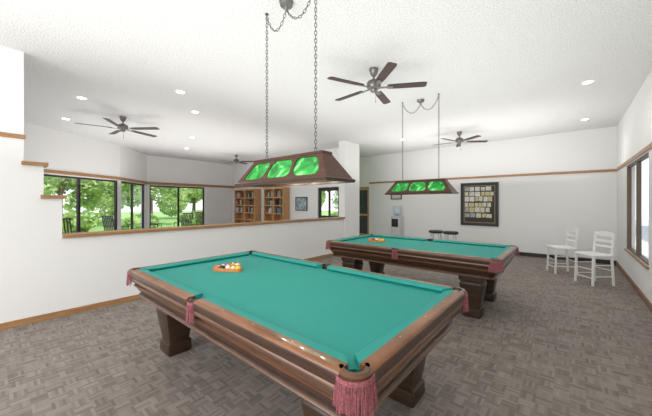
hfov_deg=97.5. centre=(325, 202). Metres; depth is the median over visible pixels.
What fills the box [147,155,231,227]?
wall
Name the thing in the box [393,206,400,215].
water bottle
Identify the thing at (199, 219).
patio chair
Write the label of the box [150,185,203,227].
window
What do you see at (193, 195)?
tree
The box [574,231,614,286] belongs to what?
counter chair
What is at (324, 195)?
tree
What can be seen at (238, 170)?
wall
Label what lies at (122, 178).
trim
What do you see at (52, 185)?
tree
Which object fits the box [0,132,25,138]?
trim
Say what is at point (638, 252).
window
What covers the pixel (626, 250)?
trim
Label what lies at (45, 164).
trim
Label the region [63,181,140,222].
tree
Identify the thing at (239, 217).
bookcase
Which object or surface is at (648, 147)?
trim
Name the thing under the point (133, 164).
wall
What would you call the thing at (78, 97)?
recessed light
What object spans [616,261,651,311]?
baseboard
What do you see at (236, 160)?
ceiling fan
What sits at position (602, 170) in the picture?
trim
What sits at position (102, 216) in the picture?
patio chair
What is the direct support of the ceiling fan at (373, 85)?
hanging from the ceiling
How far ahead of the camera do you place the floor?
2.58 m
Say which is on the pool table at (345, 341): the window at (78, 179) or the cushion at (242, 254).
the cushion at (242, 254)
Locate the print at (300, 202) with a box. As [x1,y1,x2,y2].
[296,198,305,209]
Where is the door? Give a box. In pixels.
[359,187,368,234]
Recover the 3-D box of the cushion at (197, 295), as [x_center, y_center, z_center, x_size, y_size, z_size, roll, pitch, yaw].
[-1.357,0.666,2.430,1.222,0.037,0.070,0,0,40]
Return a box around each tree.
[44,176,109,212]
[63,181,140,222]
[113,183,188,214]
[159,188,201,216]
[322,191,327,205]
[331,191,337,208]
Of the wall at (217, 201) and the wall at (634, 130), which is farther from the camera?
the wall at (217, 201)
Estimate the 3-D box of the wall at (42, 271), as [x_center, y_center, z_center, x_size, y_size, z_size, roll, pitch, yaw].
[-2.824,-0.175,4.458,0.180,3.250,10.130,0,0,40]
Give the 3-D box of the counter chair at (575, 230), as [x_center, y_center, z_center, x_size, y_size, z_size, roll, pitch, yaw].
[4.915,0.982,5.960,0.410,0.935,0.385,0,0,15]
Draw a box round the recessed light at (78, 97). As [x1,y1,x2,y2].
[75,96,87,99]
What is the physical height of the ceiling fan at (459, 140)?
0.460 m
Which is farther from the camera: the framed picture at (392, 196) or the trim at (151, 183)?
the trim at (151, 183)
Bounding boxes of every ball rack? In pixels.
[213,263,241,271]
[368,240,384,241]
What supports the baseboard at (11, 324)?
attached to the wall at (42, 271)
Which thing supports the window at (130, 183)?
in the wall at (133, 164)
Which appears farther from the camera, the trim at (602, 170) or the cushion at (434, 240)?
the trim at (602, 170)
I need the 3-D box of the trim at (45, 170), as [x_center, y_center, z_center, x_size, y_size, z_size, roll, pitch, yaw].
[-6.620,-0.760,6.814,0.030,0.080,4.138,0,0,7]
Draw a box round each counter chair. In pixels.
[546,228,578,273]
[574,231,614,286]
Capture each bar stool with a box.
[429,230,442,239]
[443,231,458,240]
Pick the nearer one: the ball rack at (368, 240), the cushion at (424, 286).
the cushion at (424, 286)
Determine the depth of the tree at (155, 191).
20.01 m
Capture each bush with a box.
[62,212,99,232]
[121,213,160,229]
[176,209,201,225]
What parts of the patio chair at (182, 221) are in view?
backrest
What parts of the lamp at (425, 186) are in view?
glass panel, chain, glass panel, lamp shade, chain, glass panel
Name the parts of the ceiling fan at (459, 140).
blade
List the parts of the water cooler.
dispenser panel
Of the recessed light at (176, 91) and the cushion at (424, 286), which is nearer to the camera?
the cushion at (424, 286)
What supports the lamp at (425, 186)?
hanging from the ceiling
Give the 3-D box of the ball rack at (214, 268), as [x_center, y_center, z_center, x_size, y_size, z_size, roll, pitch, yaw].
[-0.956,0.669,2.928,0.276,0.030,0.308,0,0,40]
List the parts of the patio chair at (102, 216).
backrest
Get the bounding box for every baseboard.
[0,253,332,329]
[519,252,615,264]
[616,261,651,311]
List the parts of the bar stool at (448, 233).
seat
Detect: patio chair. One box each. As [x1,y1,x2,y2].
[62,218,75,232]
[101,215,128,230]
[174,213,193,225]
[194,212,201,224]
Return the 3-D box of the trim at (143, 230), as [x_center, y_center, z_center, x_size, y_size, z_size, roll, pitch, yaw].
[-1.495,0.427,6.019,0.260,0.045,6.030,0,0,40]
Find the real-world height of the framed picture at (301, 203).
0.500 m
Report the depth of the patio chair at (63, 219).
8.64 m
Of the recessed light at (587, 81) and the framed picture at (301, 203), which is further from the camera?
the framed picture at (301, 203)
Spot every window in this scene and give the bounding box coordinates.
[44,174,116,231]
[121,181,143,228]
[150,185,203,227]
[318,187,338,217]
[627,152,648,265]
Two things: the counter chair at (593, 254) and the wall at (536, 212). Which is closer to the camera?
the counter chair at (593, 254)
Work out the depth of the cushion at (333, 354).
1.43 m
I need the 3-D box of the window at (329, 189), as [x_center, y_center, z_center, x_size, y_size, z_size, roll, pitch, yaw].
[0.103,0.460,9.656,0.960,1.980,0.100,0,0,40]
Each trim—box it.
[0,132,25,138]
[21,161,47,167]
[40,195,66,198]
[44,169,120,179]
[62,217,344,237]
[121,177,146,183]
[147,182,232,187]
[369,169,615,183]
[616,142,651,170]
[624,248,648,269]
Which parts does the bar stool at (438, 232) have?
seat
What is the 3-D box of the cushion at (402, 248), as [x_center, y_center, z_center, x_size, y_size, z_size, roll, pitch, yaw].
[1.522,0.666,3.749,1.162,0.037,0.070,0,0,40]
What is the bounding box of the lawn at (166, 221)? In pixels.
[82,211,337,231]
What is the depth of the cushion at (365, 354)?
1.44 m
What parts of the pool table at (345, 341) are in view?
rail, leg, rail, rail, rail, leg, rail, leg, rail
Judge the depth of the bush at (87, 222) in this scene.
13.88 m
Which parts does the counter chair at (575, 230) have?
leg, leg, seat, leg, backrest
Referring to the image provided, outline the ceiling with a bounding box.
[0,0,651,164]
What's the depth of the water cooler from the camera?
9.95 m
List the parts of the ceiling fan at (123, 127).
blade, blade, blade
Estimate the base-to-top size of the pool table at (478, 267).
0.803 m
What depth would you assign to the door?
11.28 m
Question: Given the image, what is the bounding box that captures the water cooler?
[391,206,402,235]
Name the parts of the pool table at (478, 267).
leg, rail, leg, rail, leg, leg, rail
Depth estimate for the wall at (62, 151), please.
7.41 m
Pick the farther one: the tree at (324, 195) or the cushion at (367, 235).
the tree at (324, 195)
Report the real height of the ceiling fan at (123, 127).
0.460 m
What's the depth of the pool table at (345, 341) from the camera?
1.81 m
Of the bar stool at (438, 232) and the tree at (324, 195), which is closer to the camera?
the bar stool at (438, 232)
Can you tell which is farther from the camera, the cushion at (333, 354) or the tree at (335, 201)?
the tree at (335, 201)
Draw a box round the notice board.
[461,182,498,226]
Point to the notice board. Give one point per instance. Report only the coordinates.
(479, 201)
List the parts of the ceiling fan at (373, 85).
blade, blade, blade, blade, blade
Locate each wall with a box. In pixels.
[0,45,343,322]
[24,122,119,229]
[120,145,146,229]
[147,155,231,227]
[232,148,338,222]
[359,126,616,260]
[617,70,651,302]
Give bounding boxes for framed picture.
[295,197,307,210]
[391,195,401,198]
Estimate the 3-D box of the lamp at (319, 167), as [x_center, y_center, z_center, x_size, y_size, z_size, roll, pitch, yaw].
[-0.323,-0.981,2.521,1.164,1.638,0.364,0,0,40]
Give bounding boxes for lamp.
[235,0,355,187]
[385,93,458,194]
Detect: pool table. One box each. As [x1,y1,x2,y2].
[126,251,468,415]
[325,234,518,318]
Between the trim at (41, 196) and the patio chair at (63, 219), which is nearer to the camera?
the trim at (41, 196)
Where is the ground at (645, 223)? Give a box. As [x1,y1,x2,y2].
[635,220,648,257]
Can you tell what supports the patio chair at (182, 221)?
on the patio
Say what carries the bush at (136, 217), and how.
on the lawn at (166, 221)
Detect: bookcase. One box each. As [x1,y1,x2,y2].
[234,189,260,222]
[263,187,289,220]
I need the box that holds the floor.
[0,255,651,415]
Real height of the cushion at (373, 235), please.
0.037 m
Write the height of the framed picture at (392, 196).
0.340 m
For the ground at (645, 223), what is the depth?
13.27 m
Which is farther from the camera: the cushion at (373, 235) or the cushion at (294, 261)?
the cushion at (373, 235)
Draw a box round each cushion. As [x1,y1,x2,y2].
[138,269,202,298]
[140,252,249,270]
[203,297,347,362]
[252,251,321,267]
[327,265,451,292]
[331,234,370,240]
[354,290,454,371]
[372,234,427,240]
[402,248,488,257]
[433,239,508,247]
[491,246,511,258]
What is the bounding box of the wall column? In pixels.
[339,141,358,237]
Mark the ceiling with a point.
(499, 69)
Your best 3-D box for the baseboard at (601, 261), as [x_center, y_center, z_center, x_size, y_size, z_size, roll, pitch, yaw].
[4.235,1.400,8.857,6.730,0.100,0.020,0,0,40]
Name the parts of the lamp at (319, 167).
glass panel, chain, glass panel, lamp shade, chain, glass panel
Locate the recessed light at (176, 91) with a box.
[175,90,185,93]
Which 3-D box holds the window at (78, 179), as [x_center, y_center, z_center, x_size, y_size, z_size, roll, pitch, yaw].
[-6.684,0.255,7.048,0.060,1.890,3.588,0,0,7]
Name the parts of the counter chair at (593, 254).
leg, leg, seat, backrest, leg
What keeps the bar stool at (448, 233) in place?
on the floor
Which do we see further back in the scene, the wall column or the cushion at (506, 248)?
the wall column
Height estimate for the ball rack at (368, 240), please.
0.030 m
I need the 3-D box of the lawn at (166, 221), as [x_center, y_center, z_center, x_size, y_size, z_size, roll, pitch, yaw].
[-24.268,1.650,30.502,43.500,0.100,75.000,0,0,40]
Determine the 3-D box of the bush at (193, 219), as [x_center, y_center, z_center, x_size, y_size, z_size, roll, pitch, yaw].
[-8.495,1.032,19.403,2.836,1.245,1.827,0,0,-5]
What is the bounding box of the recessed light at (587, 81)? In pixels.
[580,80,595,84]
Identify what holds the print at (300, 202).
attached to the framed picture at (301, 203)
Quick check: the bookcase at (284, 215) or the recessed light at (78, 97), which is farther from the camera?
the bookcase at (284, 215)
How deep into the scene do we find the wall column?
8.46 m
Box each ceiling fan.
[75,116,159,138]
[222,155,253,163]
[327,62,426,103]
[436,131,487,149]

